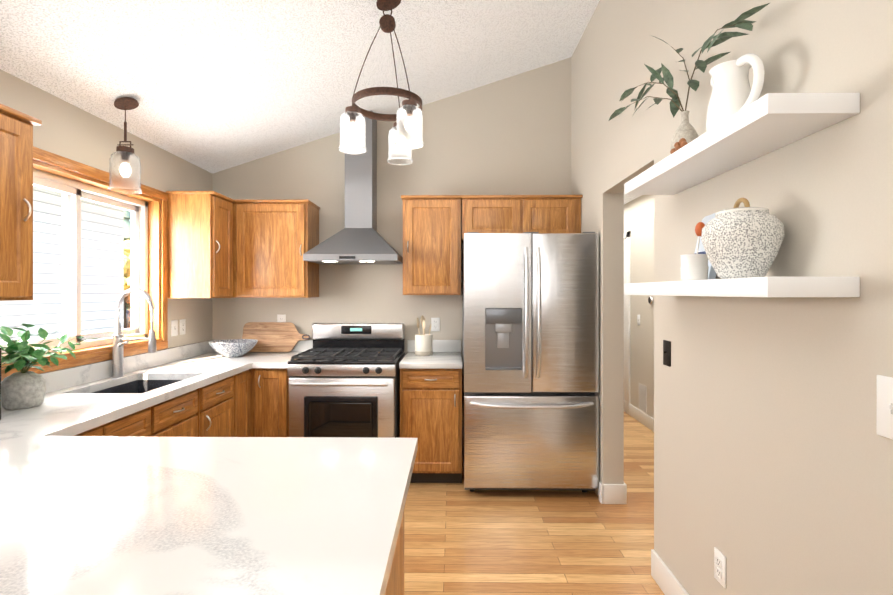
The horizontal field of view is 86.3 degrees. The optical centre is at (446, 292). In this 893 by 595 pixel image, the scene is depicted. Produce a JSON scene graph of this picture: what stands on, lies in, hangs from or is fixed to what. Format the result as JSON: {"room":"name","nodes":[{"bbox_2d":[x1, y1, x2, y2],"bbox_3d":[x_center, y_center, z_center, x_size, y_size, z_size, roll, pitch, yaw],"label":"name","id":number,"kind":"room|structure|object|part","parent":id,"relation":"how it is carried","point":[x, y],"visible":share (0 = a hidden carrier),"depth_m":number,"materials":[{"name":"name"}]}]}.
{"room":"kitchen","nodes":[
{"label":"kitchen","id":0,"kind":"room"},
{"bbox_2d":[0,69,212,365],"bbox_3d":[-2.100,-0.473,0.959,0.137,3.750,6.457,0,0,1],"label":"wall","id":1,"kind":"structure","parent":0,"point":[65,129],"depth_m":2.80,"materials":[{"name":"paint"}]},
{"bbox_2d":[0,103,41,300],"bbox_3d":[-1.849,-0.340,1.763,0.334,0.742,0.389,0,0,1],"label":"upper cabinet","id":2,"kind":"object","parent":1,"relation":"attached to","point":[16,127],"depth_m":1.87,"materials":[{"name":"brown wood"}]},
{"bbox_2d":[0,146,167,380],"bbox_3d":[-2.076,-0.154,2.691,0.173,1.106,1.396,0,0,1],"label":"window","id":3,"kind":"structure","parent":1,"relation":"in","point":[74,192],"depth_m":2.82,"materials":[{"name":"white plastic"}]},
{"bbox_2d":[171,320,177,335],"bbox_3d":[-1.988,0.260,3.490,0.017,0.116,0.075,0,0,1],"label":"light switch","id":4,"kind":"object","parent":1,"relation":"attached to","point":[174,327],"visible":1,"depth_m":3.48,"materials":[{"name":"white plastic"}]},
{"bbox_2d":[180,319,185,334],"bbox_3d":[-1.990,0.260,3.595,0.010,0.116,0.072,0,0,1],"label":"electrical outlet","id":5,"kind":"object","parent":1,"relation":"attached to","point":[182,326],"visible":1,"depth_m":3.59,"materials":[{"name":"white plastic"}]},
{"bbox_2d":[166,191,235,297],"bbox_3d":[-1.824,-0.341,3.557,0.334,0.762,0.338,0,0,1],"label":"upper cabinet","id":6,"kind":"object","parent":1,"relation":"attached to","point":[220,245],"depth_m":3.39,"materials":[{"name":"brown wood"}]},
{"bbox_2d":[1,340,460,392],"bbox_3d":[-0.956,0.451,2.250,2.109,0.100,3.567,0,0,1],"label":"backsplash","id":7,"kind":"structure","parent":1,"relation":"attached to","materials":[{"name":"stone"}]},
{"bbox_2d":[0,0,599,173],"bbox_3d":[-0.511,-1.553,0.937,3.314,1.177,6.457,0,0,1],"label":"ceiling","id":8,"kind":"structure","parent":0,"point":[212,86],"depth_m":2.82,"materials":[{"name":"white paint"}]},
{"bbox_2d":[108,97,141,193],"bbox_3d":[-1.798,-0.826,2.667,0.163,0.518,0.163,0,0,1],"label":"light","id":9,"kind":"object","parent":8,"relation":"hanging from","point":[124,170],"visible":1,"depth_m":2.62,"materials":[{"name":"clear glass"}]},
{"bbox_2d":[108,146,141,193],"bbox_3d":[-1.798,-0.691,2.667,0.163,0.248,0.163,0,0,1],"label":"jar","id":10,"kind":"object","parent":9,"relation":"on","point":[124,166],"depth_m":2.62,"materials":[{"name":"clear glass"}]},
{"bbox_3d":[-1.798,-0.925,2.667,0.090,0.242,0.014,0,0,1],"label":"cord","id":11,"kind":"part","parent":9,"relation":"part of","materials":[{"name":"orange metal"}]},
{"bbox_2d":[338,0,423,164],"bbox_3d":[-0.333,-1.148,2.530,0.446,0.827,0.446,0,0,1],"label":"chandelier","id":12,"kind":"object","parent":8,"relation":"hanging from","point":[405,136],"visible":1,"depth_m":2.42,"materials":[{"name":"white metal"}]},
{"bbox_2d":[338,106,366,153],"bbox_3d":[-0.485,-0.845,2.462,0.145,0.220,0.145,0,0,1],"label":"jar","id":13,"kind":"object","parent":12,"relation":"on","point":[352,123],"depth_m":2.41,"materials":[{"name":"clear glass"}]},
{"bbox_3d":[-0.310,-1.236,2.506,0.366,0.571,0.366,0,0,1],"label":"frame","id":14,"kind":"part","parent":12,"relation":"part of","materials":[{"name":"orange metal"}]},
{"bbox_2d":[387,122,412,164],"bbox_3d":[-0.261,-0.845,2.679,0.145,0.220,0.145,0,0,1],"label":"jar","id":15,"kind":"object","parent":12,"relation":"on","point":[396,156],"depth_m":2.63,"materials":[{"name":"clear glass"}]},
{"bbox_2d":[395,99,423,149],"bbox_3d":[-0.185,-0.845,2.377,0.145,0.220,0.145,0,0,1],"label":"jar","id":16,"kind":"object","parent":12,"relation":"on","point":[409,118],"depth_m":2.33,"materials":[{"name":"clear glass"}]},
{"bbox_2d":[213,57,570,457],"bbox_3d":[-0.400,-0.476,4.096,3.177,3.750,0.137,0,0,1],"label":"wall","id":17,"kind":"structure","parent":0,"point":[509,136],"depth_m":4.03,"materials":[{"name":"paint"}]},
{"bbox_2d":[236,199,319,297],"bbox_3d":[-1.376,-0.342,3.870,0.591,0.762,0.334,0,0,1],"label":"upper cabinet","id":18,"kind":"object","parent":17,"relation":"attached to","point":[273,236],"depth_m":3.70,"materials":[{"name":"brown wood"}]},
{"bbox_2d":[277,315,285,321],"bbox_3d":[-1.399,0.244,4.037,0.072,0.116,0.010,0,0,1],"label":"electrical outlet","id":19,"kind":"object","parent":17,"relation":"attached to","point":[281,318],"visible":0.69,"depth_m":4.04,"materials":[{"name":"white plastic"}]},
{"bbox_2d":[303,110,402,264],"bbox_3d":[-0.712,-0.842,3.779,0.702,1.222,0.499,0,0,1],"label":"range hood","id":20,"kind":"object","parent":17,"relation":"attached to","point":[358,239],"visible":0.94,"depth_m":3.79,"materials":[{"name":"silver metal"}]},
{"bbox_2d":[339,256,354,258],"bbox_3d":[-0.736,-0.260,3.532,0.120,0.020,0.002,0,0,1],"label":"switch","id":21,"kind":"object","parent":20,"relation":"attached to","point":[340,257],"depth_m":3.53,"materials":[{"name":"black plastic"}]},
{"bbox_2d":[401,195,463,294],"bbox_3d":[-0.113,-0.367,3.853,0.452,0.772,0.334,0,0,1],"label":"upper cabinet","id":22,"kind":"object","parent":17,"relation":"attached to","point":[433,225],"depth_m":3.69,"materials":[{"name":"brown wood"}]},
{"bbox_2d":[431,318,439,330],"bbox_3d":[-0.092,0.269,4.019,0.072,0.116,0.010,0,0,1],"label":"electrical outlet","id":23,"kind":"object","parent":17,"relation":"attached to","point":[435,324],"visible":1,"depth_m":4.02,"materials":[{"name":"white plastic"}]},
{"bbox_2d":[461,195,582,242],"bbox_3d":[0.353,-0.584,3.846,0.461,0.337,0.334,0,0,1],"label":"upper cabinet","id":24,"kind":"object","parent":17,"relation":"attached to","point":[482,213],"depth_m":3.68,"materials":[{"name":"brown wood"}]},
{"bbox_2d":[524,195,582,232],"bbox_3d":[0.814,-0.584,3.840,0.461,0.337,0.334,0,0,1],"label":"upper cabinet","id":25,"kind":"object","parent":17,"relation":"attached to","point":[542,213],"depth_m":3.67,"materials":[{"name":"brown wood"}]},
{"bbox_2d":[404,412,664,594],"bbox_3d":[0.023,1.441,2.385,4.344,0.080,9.637,0,0,1],"label":"floor","id":26,"kind":"structure","parent":0,"point":[459,539],"depth_m":2.71,"materials":[{"name":"brown wood"}]},
{"bbox_2d":[0,288,255,447],"bbox_3d":[-1.696,0.687,2.260,0.630,1.429,3.567,0,0,1],"label":"base unit","id":27,"kind":"object","parent":26,"relation":"on","point":[194,385],"depth_m":2.71,"materials":[{"name":"brown wood"}]},
{"bbox_2d":[0,347,0,419],"bbox_3d":[-1.840,0.351,1.561,0.307,0.300,0.505,0,0,1],"label":"microwave","id":28,"kind":"object","parent":27,"relation":"on","point":[0,383],"visible":1,"depth_m":1.80,"materials":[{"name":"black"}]},
{"bbox_2d":[0,321,102,409],"bbox_3d":[-1.813,0.312,2.141,0.327,0.376,0.459,0,0,1],"label":"plant pot","id":29,"kind":"object","parent":27,"relation":"on","point":[24,388],"visible":1,"depth_m":2.06,"materials":[{"name":"concrete"}]},
{"bbox_2d":[112,288,156,377],"bbox_3d":[-1.853,0.235,2.803,0.258,0.530,0.113,0,0,1],"label":"faucet","id":30,"kind":"object","parent":27,"relation":"on","point":[118,350],"depth_m":2.82,"materials":[{"name":"silver metal"}]},
{"bbox_2d":[92,380,181,392],"bbox_3d":[-1.711,0.652,2.657,0.430,0.222,0.604,0,0,1],"label":"sink","id":31,"kind":"object","parent":27,"relation":"in","point":[125,386],"depth_m":2.91,"materials":[{"name":"black metal"}]},
{"bbox_2d":[209,339,257,356],"bbox_3d":[-1.664,0.440,3.726,0.352,0.118,0.352,0,0,1],"label":"bowl","id":32,"kind":"object","parent":27,"relation":"on","point":[233,347],"visible":1,"depth_m":3.63,"materials":[{"name":"white ceramic"}]},
{"bbox_2d":[0,428,423,594],"bbox_3d":[-0.752,0.952,1.058,1.289,0.900,1.190,0,0,1],"label":"kitchen island","id":33,"kind":"object","parent":26,"relation":"on","point":[192,469],"depth_m":1.10,"materials":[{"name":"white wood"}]},
{"bbox_2d":[256,340,312,427],"bbox_3d":[-1.241,0.900,3.714,0.239,0.999,0.647,0,0,1],"label":"base unit","id":34,"kind":"object","parent":26,"relation":"on","point":[272,379],"depth_m":3.42,"materials":[{"name":"brown wood"}]},
{"bbox_2d":[242,322,309,351],"bbox_3d":[-1.421,0.372,3.982,0.570,0.250,0.028,0,-14,1],"label":"cutting board","id":35,"kind":"object","parent":34,"relation":"on","point":[278,336],"visible":0.85,"depth_m":3.98,"materials":[{"name":"brown wood"}]},
{"bbox_2d":[287,323,404,437],"bbox_3d":[-0.735,0.812,3.638,0.760,1.116,0.722,0,0,1],"label":"stove","id":36,"kind":"object","parent":26,"relation":"on","point":[344,379],"visible":0.81,"depth_m":3.34,"materials":[{"name":"grey metal"}]},
{"bbox_3d":[-0.739,0.932,3.329,0.760,0.855,0.105,0,0,1],"label":"door","id":37,"kind":"part","parent":36,"relation":"part of","materials":[{"name":"silver metal"}]},
{"bbox_3d":[-0.731,0.545,3.318,0.562,0.048,0.040,0,0,1],"label":"knob","id":38,"kind":"part","parent":36,"relation":"part of","materials":[{"name":"black"}]},
{"bbox_3d":[-0.741,0.304,3.908,0.100,0.026,0.002,0,0,1],"label":"panel","id":39,"kind":"part","parent":36,"relation":"part of","materials":[{"name":"teal glass"}]},
{"bbox_2d":[399,340,462,482],"bbox_3d":[-0.107,0.900,3.700,0.449,0.999,0.645,0,0,1],"label":"base unit","id":40,"kind":"object","parent":26,"relation":"on","point":[430,385],"depth_m":3.41,"materials":[{"name":"brown wood"}]},
{"bbox_2d":[415,315,432,355],"bbox_3d":[-0.182,0.342,3.826,0.142,0.314,0.142,0,0,1],"label":"utensil crock","id":41,"kind":"object","parent":40,"relation":"on","point":[423,344],"visible":1,"depth_m":3.77,"materials":[{"name":"beige ceramic"}]},
{"bbox_2d":[399,352,462,368],"bbox_3d":[-0.107,0.520,3.698,0.450,0.040,0.647,0,0,1],"label":"countertop","id":42,"kind":"structure","parent":40,"relation":"on","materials":[{"name":"stone"}]},
{"bbox_2d":[462,232,598,492],"bbox_3d":[0.580,0.494,3.572,0.910,1.812,0.857,0,0,1],"label":"fridge","id":43,"kind":"object","parent":26,"relation":"on","point":[530,358],"visible":1,"depth_m":3.21,"materials":[{"name":"grey metal"}]},
{"bbox_3d":[0.347,0.138,3.257,0.453,1.075,0.078,0,0,1],"label":"door","id":44,"kind":"part","parent":43,"relation":"part of","materials":[{"name":"silver metal"}]},
{"bbox_3d":[0.387,0.317,3.246,0.242,0.417,0.064,0,0,1],"label":"panel","id":45,"kind":"part","parent":43,"relation":"part of","materials":[{"name":"grey"}]},
{"bbox_3d":[0.575,1.012,3.255,0.910,0.625,0.078,0,0,1],"label":"drawer","id":46,"kind":"part","parent":43,"relation":"part of","materials":[{"name":"silver metal"}]},
{"bbox_3d":[0.805,0.138,3.251,0.451,1.075,0.078,0,0,1],"label":"door","id":47,"kind":"part","parent":43,"relation":"part of","materials":[{"name":"silver metal"}]},
{"bbox_2d":[624,195,641,203],"bbox_3d":[1.612,-1.069,2.380,0.893,0.060,9.400,0,0,1],"label":"ceiling","id":48,"kind":"structure","parent":0,"point":[628,198],"depth_m":5.22,"materials":[{"name":"white paint"}]},
{"bbox_2d":[624,195,653,417],"bbox_3d":[2.128,0.101,2.442,0.137,2.600,9.537,0,0,1],"label":"wall","id":49,"kind":"structure","parent":0,"point":[639,218],"depth_m":5.05,"materials":[{"name":"paint"}]},
{"bbox_2d":[624,231,629,414],"bbox_3d":[2.097,0.348,5.920,0.020,2.100,0.970,0,0,1],"label":"door frame","id":50,"kind":"structure","parent":49,"relation":"attached to","point":[627,319],"depth_m":5.47,"materials":[{"name":"white"}]},
{"bbox_2d":[637,314,639,324],"bbox_3d":[2.088,0.298,5.185,0.017,0.116,0.072,0,0,1],"label":"light switch","id":51,"kind":"object","parent":49,"relation":"attached to","point":[638,319],"visible":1,"depth_m":5.18,"materials":[{"name":"white plastic"}]},
{"bbox_2d":[624,400,653,431],"bbox_3d":[2.050,1.336,2.376,0.016,0.130,9.400,0,0,1],"label":"baseboard","id":52,"kind":"structure","parent":49,"relation":"attached to","point":[634,412],"depth_m":5.11,"materials":[{"name":"white wood"}]},
{"bbox_2d":[639,383,646,413],"bbox_3d":[2.089,1.133,5.075,0.012,0.300,0.200,0,0,1],"label":"air vent","id":53,"kind":"object","parent":49,"relation":"in","point":[642,398],"visible":0.92,"depth_m":5.04,"materials":[{"name":"white"}]},
{"bbox_2d":[648,296,653,303],"bbox_3d":[2.078,0.079,4.845,0.027,0.084,0.084,0,0,1],"label":"thermostat","id":54,"kind":"object","parent":49,"relation":"attached to","point":[650,299],"visible":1,"depth_m":4.82,"materials":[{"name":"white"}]},
{"bbox_2d":[571,0,892,594],"bbox_3d":[1.076,-0.473,0.848,0.137,3.750,6.320,0,0,1],"label":"wall","id":55,"kind":"structure","parent":0,"point":[773,462],"depth_m":1.52,"materials":[{"name":"paint"}]},
{"bbox_2d":[606,483,626,503],"bbox_3d":[1.211,1.333,5.117,0.016,0.130,3.941,0,0,1],"label":"baseboard","id":56,"kind":"structure","parent":55,"relation":"attached to","point":[619,490],"depth_m":3.15,"materials":[{"name":"white"}]},
{"bbox_2d":[663,340,670,366],"bbox_3d":[1.017,0.281,2.209,0.017,0.116,0.072,0,0,1],"label":"light switch","id":57,"kind":"object","parent":55,"relation":"attached to","point":[666,352],"visible":1,"depth_m":2.20,"materials":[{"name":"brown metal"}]},
{"bbox_2d":[651,549,688,594],"bbox_3d":[0.988,1.338,0.025,0.016,0.130,4.670,0,0,1],"label":"baseboard","id":58,"kind":"structure","parent":55,"relation":"attached to","point":[665,579],"depth_m":2.21,"materials":[{"name":"white wood"}]},
{"bbox_2d":[714,547,725,588],"bbox_3d":[1.014,1.021,1.770,0.010,0.116,0.072,0,0,1],"label":"electrical outlet","id":59,"kind":"object","parent":55,"relation":"attached to","point":[720,567],"visible":1,"depth_m":1.76,"materials":[{"name":"white plastic"}]},
{"bbox_2d":[624,277,859,296],"bbox_3d":[0.905,-0.014,1.655,0.224,0.051,0.980,0,0,1],"label":"shelf","id":60,"kind":"object","parent":55,"relation":"attached to","point":[794,287],"visible":1,"depth_m":1.21,"materials":[{"name":"white wood"}]},
{"bbox_2d":[680,254,708,280],"bbox_3d":[0.879,-0.087,1.691,0.092,0.093,0.092,0,0,1],"label":"ramekin","id":61,"kind":"object","parent":60,"relation":"on","point":[694,267],"visible":0.88,"depth_m":1.65,"materials":[{"name":"white ceramic"}]},
{"bbox_2d":[695,222,704,253],"bbox_3d":[0.904,-0.176,1.705,0.046,0.153,0.036,0,0,1],"label":"spoon","id":62,"kind":"object","parent":61,"relation":"in","point":[699,226],"visible":0.77,"depth_m":1.70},
{"bbox_2d":[694,213,715,279],"bbox_3d":[0.998,-0.170,1.816,0.024,0.262,0.190,12,1,7],"label":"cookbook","id":63,"kind":"object","parent":60,"relation":"on","point":[701,250],"visible":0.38,"depth_m":1.82,"materials":[{"name":"white paper"}]},
{"bbox_2d":[701,210,784,278],"bbox_3d":[0.901,-0.140,1.455,0.216,0.200,0.216,0,0,1],"label":"vase","id":64,"kind":"object","parent":60,"relation":"on","point":[743,244],"visible":0.92,"depth_m":1.38,"materials":[{"name":"white ceramic"}]},
{"bbox_2d":[715,198,768,214],"bbox_3d":[0.901,-0.265,1.455,0.140,0.049,0.140,0,0,1],"label":"lid","id":65,"kind":"object","parent":64,"relation":"on","point":[745,201],"visible":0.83,"depth_m":1.42,"materials":[{"name":"white ceramic"}]},
{"bbox_2d":[624,93,859,194],"bbox_3d":[0.905,-0.464,1.655,0.224,0.051,0.980,0,0,1],"label":"shelf","id":66,"kind":"object","parent":55,"relation":"attached to","point":[767,123],"visible":1,"depth_m":1.36,"materials":[{"name":"white wood"}]},
{"bbox_2d":[670,138,687,153],"bbox_3d":[0.815,-0.512,1.666,0.039,0.042,0.124,0,0,5],"label":"beads","id":67,"kind":"object","parent":66,"relation":"on","point":[682,142],"visible":0.58,"depth_m":1.65,"materials":[{"name":"brown wood"}]},
{"bbox_2d":[608,3,769,154],"bbox_3d":[0.855,-0.736,1.800,0.312,0.490,0.918,0,0,1],"label":"vase","id":68,"kind":"object","parent":66,"relation":"on","point":[685,129],"visible":0.79,"depth_m":1.79,"materials":[{"name":"green plant"}]},
{"bbox_2d":[706,53,764,131],"bbox_3d":[0.911,-0.610,1.497,0.139,0.239,0.249,0,0,1],"label":"pitcher","id":69,"kind":"object","parent":66,"relation":"on","point":[733,93],"visible":0.75,"depth_m":1.48,"materials":[{"name":"white ceramic"}]},
{"bbox_2d":[876,375,892,439],"bbox_3d":[1.001,0.262,1.069,0.017,0.140,0.090,0,0,1],"label":"light switch","id":70,"kind":"object","parent":55,"relation":"attached to","point":[884,425],"visible":1,"depth_m":1.09,"materials":[{"name":"white plastic"}]},
{"label":"outside","id":71,"kind":"structure","parent":0,"visible":0},
{"bbox_3d":[-20.802,1.990,25.191,37.800,0.020,70.000,0,0,1],"label":"ground","id":72,"kind":"structure","parent":71,"visible":0},
{"bbox_2d":[0,185,123,342],"bbox_3d":[-4.498,0.411,1.564,0.850,3.980,11.200,0,0,1],"label":"window blinds","id":73,"kind":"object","parent":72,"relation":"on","point":[56,232],"depth_m":5.96,"materials":[{"name":"white plastic"}]},
{"bbox_2d":[124,239,130,328],"bbox_3d":[-8.207,0.340,12.001,2.716,3.310,2.711,0,0,1],"label":"tree","id":74,"kind":"object","parent":72,"relation":"on","point":[127,270],"depth_m":10.91,"materials":[{"name":"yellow plant"}]},
{"bbox_2d":[126,309,130,327],"bbox_3d":[-8.603,1.250,14.082,4.300,1.520,1.880,0,0,1],"label":"car","id":75,"kind":"object","parent":72,"relation":"on","point":[128,317],"depth_m":13.38,"materials":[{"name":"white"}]},
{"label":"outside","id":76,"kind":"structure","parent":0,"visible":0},
{"bbox_2d":[124,210,130,308],"bbox_3d":[-11.713,-1.437,17.063,3.000,5.050,3.000,0,0,1],"label":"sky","id":77,"kind":"structure","parent":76,"point":[127,234],"depth_m":16.88,"materials":[{"name":"white"}]}
]}

